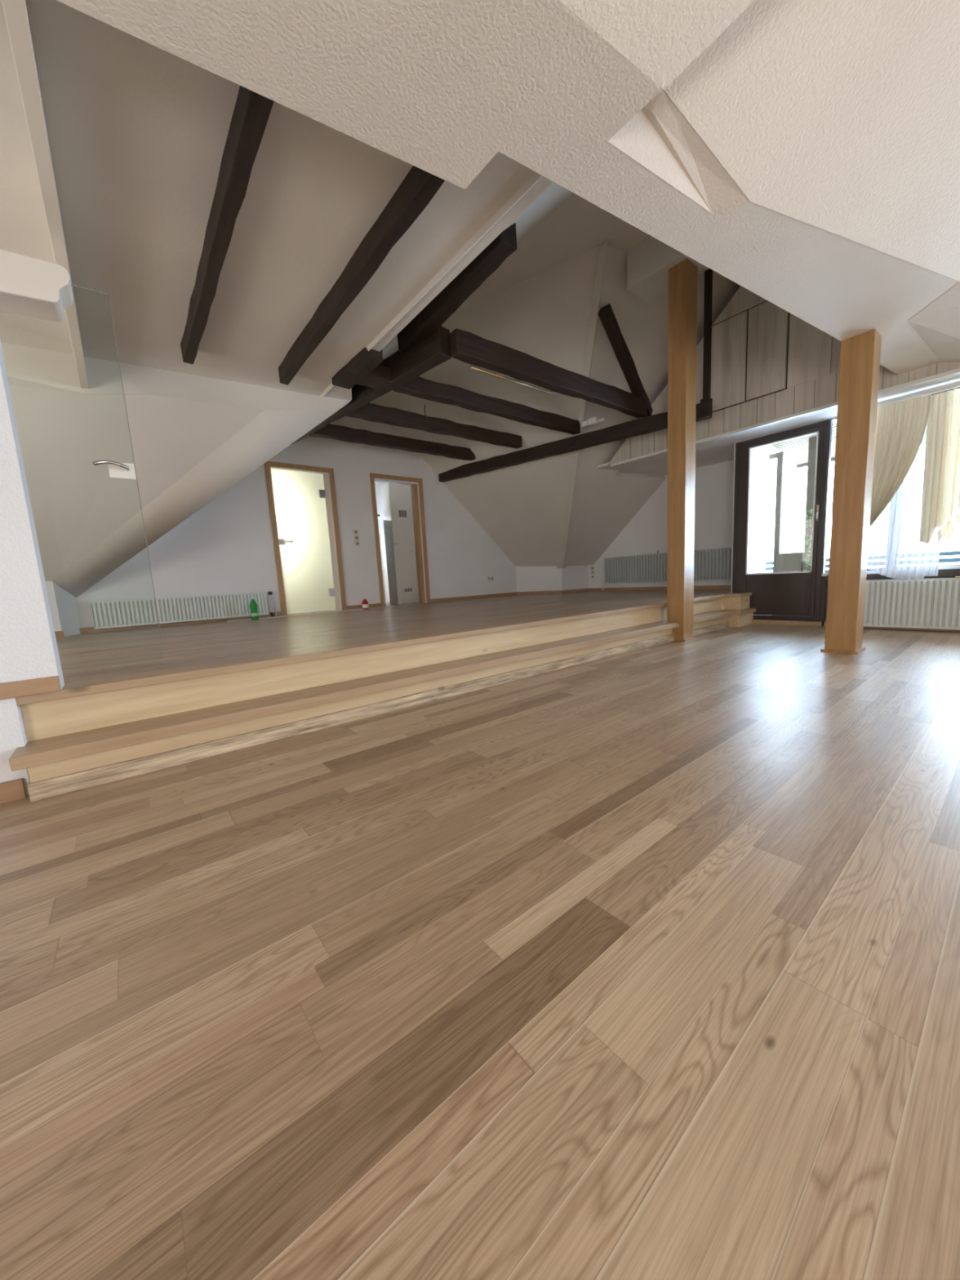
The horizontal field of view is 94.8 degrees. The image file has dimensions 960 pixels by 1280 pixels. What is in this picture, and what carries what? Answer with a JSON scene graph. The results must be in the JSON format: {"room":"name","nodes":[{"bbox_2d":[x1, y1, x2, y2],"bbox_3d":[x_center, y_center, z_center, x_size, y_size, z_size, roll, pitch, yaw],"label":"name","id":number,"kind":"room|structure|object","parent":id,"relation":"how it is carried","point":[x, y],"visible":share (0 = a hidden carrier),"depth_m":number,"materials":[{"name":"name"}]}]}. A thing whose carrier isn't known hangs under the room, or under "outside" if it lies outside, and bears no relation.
{"room":"empty attic room","nodes":[
{"label":"empty attic room","id":0,"kind":"room"},
{"bbox_2d":[0,697,29,795],"bbox_3d":[-2.554,0.569,1.210,1.875,0.469,0.135,-9,10,-38],"label":"wall","id":1,"kind":"structure","parent":0,"point":[12,731],"depth_m":1.70,"materials":[{"name":"white paint"}]},
{"bbox_2d":[0,777,26,804],"bbox_3d":[-2.507,0.696,1.158,1.852,0.075,0.022,-9,10,-38],"label":"baseboard","id":2,"kind":"structure","parent":1,"relation":"attached to","point":[15,789],"depth_m":1.70,"materials":[{"name":"brown wood"}]},
{"bbox_2d":[0,340,64,688],"bbox_3d":[-2.554,-0.377,1.121,2.006,1.418,0.135,-9,10,-38],"label":"wall pier","id":3,"kind":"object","parent":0,"point":[28,649],"visible":1,"depth_m":1.69,"materials":[{"name":"white paint"}]},
{"bbox_2d":[0,675,61,699],"bbox_3d":[-2.470,0.301,1.155,2.006,0.061,0.022,-9,10,-38],"label":"baseboard","id":4,"kind":"object","parent":3,"relation":"attached to","point":[15,689],"visible":1,"depth_m":1.71,"materials":[{"name":"brown wood"}]},
{"bbox_2d":[0,248,73,322],"bbox_3d":[-2.502,-1.167,1.088,2.246,0.270,0.165,-9,10,-38],"label":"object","id":5,"kind":"object","parent":3,"relation":"on","point":[31,287],"visible":1,"depth_m":1.66,"materials":[{"name":"beige paint"}]},
{"bbox_2d":[45,581,80,636],"bbox_3d":[-5.012,-0.226,4.123,1.845,0.574,0.338,-9,10,-38],"label":"wall","id":6,"kind":"structure","parent":0,"point":[63,606],"depth_m":4.56,"materials":[{"name":"white paint"}]},
{"bbox_2d":[54,631,63,637],"bbox_3d":[-4.932,0.046,3.981,1.725,0.064,0.022,-9,10,-38],"label":"baseboard","id":7,"kind":"structure","parent":6,"relation":"attached to","point":[58,633],"depth_m":4.49,"materials":[{"name":"brown wood"}]},
{"bbox_2d":[8,383,264,581],"bbox_3d":[-3.815,-1.257,3.736,3.490,1.454,1.620,-9,10,-38],"label":"ceiling","id":8,"kind":"structure","parent":0,"point":[76,504],"depth_m":3.87,"materials":[{"name":"paint"}]},
{"bbox_2d":[53,400,350,597],"bbox_3d":[-2.912,-1.483,4.605,2.595,1.916,2.012,-9,10,-38],"label":"ceiling","id":9,"kind":"structure","parent":0,"point":[271,432],"depth_m":4.42,"materials":[{"name":"paint"}]},
{"bbox_2d":[0,0,573,400],"bbox_3d":[-1.946,-2.913,2.891,5.775,1.484,5.850,-9,10,-38],"label":"ceiling","id":10,"kind":"structure","parent":0,"point":[137,131],"depth_m":2.23,"materials":[{"name":"paint"}]},
{"bbox_2d":[1,0,88,389],"bbox_3d":[-2.089,-1.959,2.189,0.050,0.248,3.450,-9,10,-38],"label":"ceiling beam","id":11,"kind":"structure","parent":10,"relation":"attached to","point":[15,13],"depth_m":1.56,"materials":[{"name":"beige paint"}]},
{"bbox_2d":[0,342,350,411],"bbox_3d":[-3.127,-2.022,3.358,4.341,0.345,0.231,-8,9,-32],"label":"ceiling beam","id":12,"kind":"structure","parent":10,"relation":"attached to","point":[24,366],"depth_m":3.59,"materials":[{"name":"paint"}]},
{"bbox_2d":[180,85,274,364],"bbox_3d":[-1.503,-2.099,2.460,0.080,0.150,2.332,-9,10,-38],"label":"roof beam","id":13,"kind":"structure","parent":10,"relation":"attached to","point":[251,112],"depth_m":2.02,"materials":[{"name":"brown wood"}]},
{"bbox_2d":[331,346,382,389],"bbox_3d":[-1.070,-2.354,3.806,0.173,0.112,0.660,-10,10,-40],"label":"stub","id":14,"kind":"object","parent":10,"relation":"attached to","point":[365,361],"visible":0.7,"depth_m":3.74,"materials":[{"name":"brown wood"}]},
{"bbox_2d":[278,165,444,385],"bbox_3d":[-0.929,-2.183,2.844,0.079,0.151,2.445,-9,10,-38],"label":"roof beam","id":15,"kind":"structure","parent":10,"relation":"attached to","point":[419,187],"depth_m":2.44,"materials":[{"name":"brown wood"}]},
{"bbox_2d":[75,373,516,627],"bbox_3d":[-2.174,-2.252,6.481,9.675,4.575,0.105,-9,10,-38],"label":"wall","id":16,"kind":"structure","parent":0,"point":[226,546],"depth_m":6.39,"materials":[{"name":"white paint"}]},
{"bbox_2d":[79,611,282,633],"bbox_3d":[-4.274,-0.116,4.904,3.926,0.064,0.022,-9,10,-38],"label":"baseboard","id":17,"kind":"structure","parent":16,"relation":"attached to","point":[89,629],"depth_m":5.30,"materials":[{"name":"brown wood"}]},
{"bbox_2d":[89,591,276,629],"bbox_3d":[-3.517,-0.371,5.423,1.893,0.346,0.068,-9,10,-38],"label":"radiator","id":18,"kind":"object","parent":16,"relation":"attached to","point":[139,611],"visible":0.98,"depth_m":5.28,"materials":[{"name":"white metal"}]},
{"bbox_2d":[92,591,263,601],"bbox_3d":[-3.570,-0.531,5.370,1.778,0.008,0.062,-9,10,-38],"label":"grille","id":19,"kind":"object","parent":18,"relation":"attached to","point":[256,593],"depth_m":5.36,"materials":[{"name":"white metal"}]},
{"bbox_2d":[264,461,346,616],"bbox_3d":[-2.477,-1.414,6.308,0.926,2.059,0.146,-9,10,-38],"label":"door","id":20,"kind":"structure","parent":16,"relation":"in","point":[300,502],"depth_m":6.28,"materials":[{"name":"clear glass"}]},
{"bbox_2d":[352,528,359,546],"bbox_3d":[-1.882,-1.556,6.703,0.092,0.244,0.018,-9,10,-38],"label":"light switch","id":21,"kind":"object","parent":16,"relation":"attached to","point":[356,536],"visible":1,"depth_m":6.70,"materials":[{"name":"white plastic"}]},
{"bbox_2d":[346,603,381,609],"bbox_3d":[-1.804,-0.518,6.861,0.574,0.064,0.022,-9,10,-38],"label":"baseboard","id":22,"kind":"structure","parent":16,"relation":"attached to","point":[375,605],"depth_m":6.81,"materials":[{"name":"brown wood"}]},
{"bbox_2d":[290,325,451,444],"bbox_3d":[-1.515,-2.588,4.807,3.296,0.236,0.139,4,11,42],"label":"tie beam","id":23,"kind":"structure","parent":16,"relation":"attached to","point":[433,350],"depth_m":4.00,"materials":[{"name":"brown wood"}]},
{"bbox_2d":[355,364,391,390],"bbox_3d":[-1.038,-2.464,4.103,0.405,0.125,0.229,-9,10,-38],"label":"beam","id":24,"kind":"structure","parent":23,"relation":"attached to","point":[380,376],"depth_m":4.09,"materials":[{"name":"brown wood"}]},
{"bbox_2d":[309,423,475,460],"bbox_3d":[-1.099,-2.760,6.194,2.528,0.166,0.124,-9,10,-37],"label":"joist","id":25,"kind":"object","parent":23,"relation":"attached to","point":[344,433],"visible":0.87,"depth_m":6.05,"materials":[{"name":"black wood"}]},
{"bbox_2d":[346,403,521,448],"bbox_3d":[-0.445,-2.721,5.645,2.588,0.165,0.124,-9,10,-37],"label":"joist","id":26,"kind":"object","parent":23,"relation":"attached to","point":[371,412],"visible":0.92,"depth_m":5.49,"materials":[{"name":"black wood"}]},
{"bbox_2d":[396,222,516,352],"bbox_3d":[-0.251,-2.643,3.395,0.143,0.224,1.469,-9,10,-35],"label":"beam","id":27,"kind":"structure","parent":23,"relation":"on","point":[458,291],"depth_m":3.24,"materials":[{"name":"brown wood"}]},
{"bbox_2d":[393,376,580,435],"bbox_3d":[0.238,-2.683,5.107,2.708,0.167,0.125,-9,10,-37],"label":"joist","id":28,"kind":"object","parent":23,"relation":"attached to","point":[419,387],"visible":0.89,"depth_m":4.93,"materials":[{"name":"brown wood"}]},
{"bbox_2d":[448,328,646,417],"bbox_3d":[0.883,-2.659,4.548,2.821,0.206,0.125,-9,10,-37],"label":"joist","id":29,"kind":"object","parent":23,"relation":"attached to","point":[466,347],"visible":0.97,"depth_m":4.25,"materials":[{"name":"brown wood"}]},
{"bbox_2d":[469,365,555,395],"bbox_3d":[0.337,-2.453,4.169,1.078,0.052,0.047,-9,10,-38],"label":"rod","id":30,"kind":"object","parent":29,"relation":"attached to","point":[551,393],"visible":1,"depth_m":4.13,"materials":[{"name":"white metal"}]},
{"bbox_2d":[597,303,653,417],"bbox_3d":[1.696,-3.148,5.065,0.120,0.913,1.100,5,11,45],"label":"brace","id":31,"kind":"object","parent":29,"relation":"attached to","point":[606,314],"visible":0.79,"depth_m":4.94,"materials":[{"name":"brown wood"}]},
{"bbox_2d":[369,472,430,607],"bbox_3d":[-1.311,-1.604,7.232,0.926,2.059,0.146,-9,10,-38],"label":"door frame","id":32,"kind":"structure","parent":16,"relation":"in","point":[414,489],"depth_m":7.36,"materials":[{"name":"brown wood"}]},
{"bbox_2d":[430,591,516,603],"bbox_3d":[-0.056,-0.803,8.245,2.070,0.064,0.022,-9,10,-38],"label":"baseboard","id":33,"kind":"structure","parent":16,"relation":"attached to","point":[485,596],"depth_m":8.16,"materials":[{"name":"brown wood"}]},
{"bbox_2d":[487,576,493,580],"bbox_3d":[0.200,-1.177,8.420,0.154,0.075,0.018,-9,10,-38],"label":"wall socket","id":34,"kind":"object","parent":16,"relation":"attached to","point":[489,578],"visible":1,"depth_m":8.41,"materials":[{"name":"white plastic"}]},
{"bbox_2d":[374,481,390,602],"bbox_3d":[-2.055,-1.950,8.645,2.100,2.625,0.075,-9,10,-38],"label":"wall","id":35,"kind":"structure","parent":0,"point":[377,484],"depth_m":8.69,"materials":[{"name":"white paint"}]},
{"bbox_2d":[55,589,731,683],"bbox_3d":[-1.325,-0.123,5.755,9.562,0.469,5.591,-9,10,-38],"label":"floor","id":36,"kind":"structure","parent":0,"point":[202,643],"depth_m":3.87,"materials":[{"name":"brown wood"}]},
{"bbox_2d":[65,284,164,672],"bbox_3d":[-2.084,-0.733,1.990,0.867,1.813,0.064,-9,10,-38],"label":"door","id":37,"kind":"structure","parent":36,"relation":"on","point":[116,469],"depth_m":2.22,"materials":[{"name":"clear glass"}]},
{"bbox_2d":[249,597,258,619],"bbox_3d":[-2.889,-0.402,5.633,0.094,0.281,0.094,-9,10,-38],"label":"plastic bottle","id":38,"kind":"object","parent":36,"relation":"on","point":[253,605],"visible":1,"depth_m":5.60,"materials":[{"name":"green plastic"}]},
{"bbox_2d":[227,615,287,622],"bbox_3d":[-2.894,-0.279,5.756,0.712,0.005,0.060,-9,10,-38],"label":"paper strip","id":39,"kind":"object","parent":36,"relation":"on","point":[285,615],"visible":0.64,"depth_m":5.76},
{"bbox_2d":[362,597,368,609],"bbox_3d":[-1.739,-0.557,6.682,0.095,0.180,0.095,-9,10,-38],"label":"bottle","id":40,"kind":"object","parent":36,"relation":"on","point":[365,603],"visible":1,"depth_m":6.65,"materials":[{"name":"red plastic"}]},
{"bbox_2d":[344,605,395,610],"bbox_3d":[-1.705,-0.490,6.823,0.840,0.007,0.045,-9,10,-38],"label":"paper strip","id":41,"kind":"object","parent":36,"relation":"on","point":[391,606],"visible":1,"depth_m":6.86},
{"bbox_2d":[377,514,386,604],"bbox_3d":[-2.012,-1.421,7.859,0.615,1.601,0.045,-9,10,-38],"label":"wall","id":42,"kind":"structure","parent":36,"relation":"on","point":[378,515],"depth_m":8.04,"materials":[{"name":"white paint"}]},
{"bbox_2d":[380,482,418,604],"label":"door","id":43,"kind":"structure","parent":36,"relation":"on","point":[402,492],"depth_m":7.78,"materials":[{"name":"beige paint"}]},
{"bbox_2d":[397,508,407,519],"bbox_3d":[-1.345,-2.191,7.663,0.180,0.158,0.013,-9,10,-38],"label":"grille","id":44,"kind":"object","parent":43,"relation":"attached to","point":[402,513],"depth_m":7.65,"materials":[{"name":"grey"}]},
{"bbox_2d":[403,586,413,592],"bbox_3d":[-1.275,-0.888,7.842,0.180,0.090,0.013,-9,10,-38],"label":"grille","id":45,"kind":"object","parent":43,"relation":"attached to","point":[406,589],"depth_m":7.83,"materials":[{"name":"grey"}]},
{"bbox_2d":[0,623,959,1279],"bbox_3d":[1.773,0.550,1.145,8.528,0.090,5.475,-9,10,-38],"label":"floor","id":46,"kind":"structure","parent":0,"point":[643,963],"depth_m":0.82,"materials":[{"name":"brown wood"}]},
{"bbox_2d":[8,592,755,801],"bbox_3d":[0.799,-0.001,3.748,6.679,0.397,0.435,-9,10,-38],"label":"steps","id":47,"kind":"structure","parent":46,"relation":"on","point":[82,735],"depth_m":2.31,"materials":[{"name":"brown wood"}]},
{"bbox_2d":[666,258,697,641],"bbox_3d":[2.056,-1.787,4.471,0.248,3.600,0.204,-9,10,-38],"label":"wooden post","id":48,"kind":"object","parent":46,"relation":"on","point":[682,277],"visible":0.97,"depth_m":4.38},
{"bbox_2d":[820,328,881,654],"bbox_3d":[2.963,-1.103,3.518,0.274,2.408,0.240,-9,10,-38],"label":"wooden post","id":49,"kind":"object","parent":46,"relation":"on","point":[860,354],"visible":1,"depth_m":3.44,"materials":[{"name":"brown wood"}]},
{"bbox_2d":[372,244,601,566],"bbox_3d":[0.415,-2.841,6.737,4.264,3.412,3.602,2,9,32],"label":"ceiling","id":50,"kind":"structure","parent":0,"point":[544,316],"depth_m":6.22,"materials":[{"name":"paint"}]},
{"bbox_2d":[438,403,703,482],"bbox_3d":[0.936,-2.696,6.284,4.070,0.173,0.113,3,10,38],"label":"beam","id":51,"kind":"structure","parent":50,"relation":"attached to","point":[657,422],"depth_m":6.02,"materials":[{"name":"black wood"}]},
{"bbox_2d":[700,396,712,420],"bbox_3d":[2.562,-2.618,4.994,0.105,0.202,0.090,-9,10,-38],"label":"block","id":52,"kind":"object","parent":51,"relation":"attached to","point":[706,404],"visible":1,"depth_m":4.96,"materials":[{"name":"brown wood"}]},
{"bbox_2d":[702,268,712,398],"bbox_3d":[2.524,-3.341,4.893,0.060,1.365,0.064,-9,10,-38],"label":"upright timber","id":53,"kind":"object","parent":52,"relation":"on","point":[708,273],"visible":0.81,"depth_m":4.87,"materials":[{"name":"brown wood"}]},
{"bbox_2d":[582,417,605,427],"bbox_3d":[1.459,-2.801,5.681,0.289,0.090,0.140,-2,8,6],"label":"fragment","id":54,"kind":"object","parent":50,"relation":"attached to","point":[592,421],"visible":1,"depth_m":5.63,"materials":[{"name":"white paint"}]},
{"bbox_2d":[56,0,959,374],"bbox_3d":[1.590,-2.453,-0.060,8.143,1.405,5.090,-8,9,-32],"label":"ceiling","id":55,"kind":"structure","parent":0,"point":[441,88],"depth_m":1.52,"materials":[{"name":"paint"}]},
{"bbox_2d":[515,566,562,591],"bbox_3d":[1.168,-1.189,8.672,0.965,0.581,0.095,1,9,29],"label":"wall","id":56,"kind":"structure","parent":0,"point":[529,579],"depth_m":8.63,"materials":[{"name":"white paint"}]},
{"bbox_2d":[516,590,562,595],"bbox_3d":[1.155,-0.924,8.652,0.946,0.064,0.024,1,9,28],"label":"baseboard","id":57,"kind":"structure","parent":56,"relation":"attached to","point":[556,592],"depth_m":8.63,"materials":[{"name":"brown wood"}]},
{"bbox_2d":[556,239,608,568],"bbox_3d":[1.405,-2.674,6.375,0.188,3.150,3.901,-3,8,2],"label":"trim","id":58,"kind":"structure","parent":56,"relation":"attached to","point":[602,251],"depth_m":5.22,"materials":[{"name":"paint"}]},
{"bbox_2d":[561,564,588,590],"bbox_3d":[1.845,-1.222,8.645,0.760,0.581,0.090,-8,9,-34],"label":"wall","id":59,"kind":"structure","parent":0,"point":[574,577],"depth_m":8.60,"materials":[{"name":"white paint"}]},
{"bbox_2d":[562,588,589,593],"bbox_3d":[1.888,-0.961,8.632,0.739,0.064,0.022,-8,9,-33],"label":"baseboard","id":60,"kind":"structure","parent":59,"relation":"attached to","point":[580,590],"depth_m":8.61,"materials":[{"name":"brown wood"}]},
{"bbox_2d":[457,193,732,310],"bbox_3d":[0.945,-4.002,5.076,2.888,0.060,5.775,-9,10,-38],"label":"ceiling","id":61,"kind":"structure","parent":0,"point":[579,226],"depth_m":4.28,"materials":[{"name":"paint"}]},
{"bbox_2d":[626,235,707,302],"bbox_3d":[1.977,-3.732,4.170,0.368,0.352,1.088,-9,10,-38],"label":"ceiling beam","id":62,"kind":"structure","parent":61,"relation":"attached to","point":[649,263],"depth_m":4.34,"materials":[{"name":"paint"}]},
{"bbox_2d":[565,245,740,565],"bbox_3d":[2.455,-2.885,6.262,2.223,3.412,4.498,-3,8,3],"label":"ceiling","id":63,"kind":"structure","parent":0,"point":[605,501],"depth_m":5.81,"materials":[{"name":"paint"}]},
{"bbox_2d":[607,106,711,213],"bbox_3d":[0.819,-2.027,1.847,0.719,0.125,0.101,-8,9,-32],"label":"ceiling","id":64,"kind":"structure","parent":0,"point":[644,139],"depth_m":1.81,"materials":[{"name":"paint"}]},
{"bbox_2d":[588,444,769,588],"bbox_3d":[2.799,-2.703,7.806,0.105,4.575,4.050,-9,10,-38],"label":"wall","id":65,"kind":"structure","parent":0,"point":[646,533],"depth_m":7.04,"materials":[{"name":"white paint"}]},
{"bbox_2d":[591,566,594,578],"bbox_3d":[2.229,-1.330,8.708,0.018,0.226,0.064,-9,10,-38],"label":"wall socket","id":66,"kind":"object","parent":65,"relation":"attached to","point":[592,567],"visible":1,"depth_m":8.70,"materials":[{"name":"white plastic"}]},
{"bbox_2d":[589,585,731,591],"bbox_3d":[3.112,-0.896,7.679,0.022,0.064,3.015,-9,10,-38],"label":"baseboard","id":67,"kind":"structure","parent":65,"relation":"attached to","point":[702,587],"depth_m":7.79,"materials":[{"name":"brown wood"}]},
{"bbox_2d":[602,546,732,591],"bbox_3d":[3.157,-1.188,7.495,0.075,0.686,2.531,-9,10,-38],"label":"radiator","id":68,"kind":"object","parent":65,"relation":"attached to","point":[713,563],"visible":0.63,"depth_m":7.56,"materials":[{"name":"grey metal"}]},
{"bbox_2d":[604,546,732,558],"bbox_3d":[3.164,-1.467,7.434,0.069,0.008,2.460,-9,10,-38],"label":"grille","id":69,"kind":"object","parent":68,"relation":"attached to","point":[722,548],"depth_m":7.49,"materials":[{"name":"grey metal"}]},
{"bbox_2d":[747,445,766,573],"bbox_3d":[3.672,-2.493,5.938,0.892,4.575,0.026,-9,10,-38],"label":"wall","id":70,"kind":"structure","parent":0,"point":[758,455],"depth_m":6.13,"materials":[{"name":"white paint"}]},
{"bbox_2d":[595,373,959,475],"bbox_3d":[4.563,-2.429,4.376,1.522,0.068,7.425,-9,10,-38],"label":"ceiling","id":71,"kind":"structure","parent":0,"point":[721,450],"depth_m":5.55,"materials":[{"name":"white paint"}]},
{"bbox_2d":[877,380,959,406],"bbox_3d":[4.582,-2.263,3.614,0.045,0.048,2.295,-9,10,-38],"label":"rail","id":72,"kind":"object","parent":71,"relation":"attached to","point":[955,384],"visible":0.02,"depth_m":4.13,"materials":[{"name":"white paint"}]},
{"bbox_2d":[869,394,931,527],"bbox_3d":[4.045,-1.609,4.377,0.062,1.410,0.532,-9,10,-38],"label":"curtain","id":73,"kind":"object","parent":72,"relation":"hanging from","point":[900,427],"visible":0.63,"depth_m":4.31,"materials":[{"name":"beige fabric"}]},
{"bbox_2d":[866,426,942,580],"bbox_3d":[4.168,-1.445,4.377,0.050,1.702,0.622,-9,10,-38],"label":"sheer curtain","id":74,"kind":"object","parent":72,"relation":"hanging from","point":[895,551],"visible":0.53,"depth_m":4.38,"materials":[{"name":"white fabric"}]},
{"bbox_2d":[919,388,959,545],"bbox_3d":[4.440,-1.564,3.913,0.077,1.376,0.735,-9,10,-38],"label":"curtain","id":75,"kind":"object","parent":72,"relation":"hanging from","point":[941,477],"visible":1,"depth_m":4.10,"materials":[{"name":"beige fabric"}]},
{"bbox_2d":[607,285,959,465],"bbox_3d":[4.046,-3.236,3.636,0.048,1.920,7.042,-9,10,-38],"label":"wall","id":76,"kind":"structure","parent":0,"point":[822,391],"depth_m":4.91,"materials":[{"name":"brown"}]},
{"bbox_2d":[711,300,832,412],"bbox_3d":[3.112,-3.162,4.784,0.014,0.966,1.161,-9,10,-38],"label":"panelling","id":77,"kind":"structure","parent":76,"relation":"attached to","point":[809,348],"depth_m":4.80,"materials":[{"name":"brown wood"}]},
{"bbox_2d":[610,368,959,466],"bbox_3d":[4.099,-2.287,3.724,0.038,0.032,6.975,-9,10,-38],"label":"trim","id":78,"kind":"structure","parent":76,"relation":"attached to","point":[955,371],"depth_m":4.64,"materials":[{"name":"white paint"}]},
{"bbox_2d":[730,417,836,626],"bbox_3d":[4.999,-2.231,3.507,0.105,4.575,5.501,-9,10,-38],"label":"door frame","id":79,"kind":"structure","parent":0,"point":[835,417],"depth_m":5.67,"materials":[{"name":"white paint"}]},
{"bbox_2d":[732,419,830,626],"bbox_3d":[3.611,-1.326,5.359,0.152,2.280,0.982,-9,10,-38],"label":"door","id":80,"kind":"structure","parent":79,"relation":"in","point":[789,597],"depth_m":5.36,"materials":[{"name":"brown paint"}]},
{"bbox_2d":[819,576,826,622],"bbox_3d":[3.994,-0.451,5.117,0.075,0.574,0.060,-9,10,-38],"label":"panel","id":81,"kind":"object","parent":79,"relation":"attached to","point":[824,580],"visible":0.64,"depth_m":5.09,"materials":[{"name":"grey paint"}]},
{"bbox_2d":[822,417,878,576],"bbox_3d":[4.087,-1.560,4.766,0.082,1.706,0.551,-9,10,-38],"label":"window","id":82,"kind":"structure","parent":79,"relation":"in","point":[824,574],"depth_m":4.96,"materials":[{"name":"grey paint"}]},
{"bbox_2d":[823,622,959,631],"bbox_3d":[5.387,-0.022,3.368,0.022,0.052,4.478,-9,10,-38],"label":"baseboard","id":83,"kind":"structure","parent":79,"relation":"attached to","point":[824,623],"depth_m":4.53,"materials":[{"name":"brown wood"}]},
{"bbox_2d":[826,570,959,580],"bbox_3d":[5.112,-0.574,3.572,0.090,0.052,3.720,-9,10,-38],"label":"trim","id":84,"kind":"structure","parent":79,"relation":"attached to","point":[955,573],"depth_m":4.30,"materials":[{"name":"grey paint"}]},
{"bbox_2d":[931,386,959,571],"bbox_3d":[4.568,-1.503,4.177,0.075,1.710,0.975,-9,10,-38],"label":"window","id":85,"kind":"structure","parent":79,"relation":"in","point":[949,567],"depth_m":4.28,"materials":[{"name":"grey paint"}]},
{"bbox_2d":[770,420,836,468],"bbox_3d":[5.715,-2.495,4.236,1.912,0.322,5.025,-9,10,-38],"label":"sky","id":86,"kind":"structure","parent":0,"point":[796,450],"depth_m":6.15,"materials":[{"name":"white"}]},
{"bbox_2d":[663,0,959,362],"bbox_3d":[3.414,-3.147,1.161,4.170,2.569,3.987,-9,10,-38],"label":"ceiling","id":87,"kind":"structure","parent":0,"point":[840,117],"depth_m":1.81,"materials":[{"name":"paint"}]},
{"bbox_2d":[824,576,955,622],"bbox_3d":[5.144,-0.292,3.629,0.011,0.540,3.728,-9,10,-38],"label":"panel","id":88,"kind":"object","parent":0,"point":[826,597],"visible":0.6,"depth_m":5.04,"materials":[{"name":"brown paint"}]},
{"bbox_2d":[863,576,959,630],"bbox_3d":[4.630,-0.348,4.142,0.090,0.507,1.734,-9,10,-38],"label":"radiator","id":89,"kind":"object","parent":88,"relation":"attached to","point":[929,602],"visible":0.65,"depth_m":4.43,"materials":[{"name":"white metal"}]},
{"bbox_2d":[866,577,959,580],"bbox_3d":[4.620,-0.581,4.112,0.084,0.008,1.725,-9,10,-38],"label":"grille","id":90,"kind":"object","parent":89,"relation":"attached to","point":[928,579],"depth_m":4.29,"materials":[{"name":"white metal"}]},
{"bbox_3d":[6.214,-0.148,4.618,2.610,0.098,5.400,-9,10,-38],"label":"floor","id":91,"kind":"structure","parent":0,"visible":0},
{"bbox_2d":[768,451,783,572],"bbox_3d":[3.889,-1.556,6.862,0.045,2.295,1.350,-9,10,-38],"label":"post","id":92,"kind":"object","parent":91,"relation":"on","point":[780,455],"visible":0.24,"depth_m":6.29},
{"bbox_2d":[776,551,804,572],"bbox_3d":[4.450,-0.789,6.304,0.262,0.900,0.315,-9,10,-38],"label":"planter box","id":93,"kind":"object","parent":91,"relation":"on","point":[788,562],"visible":0.34,"depth_m":6.17,"materials":[{"name":"grey wood"}]},
{"bbox_2d":[802,436,816,571],"bbox_3d":[4.463,-1.533,5.922,0.150,2.475,0.148,-9,10,-38],"label":"post","id":94,"kind":"object","parent":91,"relation":"on","point":[812,441],"visible":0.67,"depth_m":5.88,"materials":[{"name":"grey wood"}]},
{"bbox_2d":[764,551,959,573],"bbox_3d":[6.044,-0.758,5.632,0.030,0.746,6.975,-9,10,-38],"label":"balcony railing","id":95,"kind":"object","parent":91,"relation":"on","point":[948,553],"visible":0.1,"depth_m":5.66,"materials":[{"name":"blue metal"}]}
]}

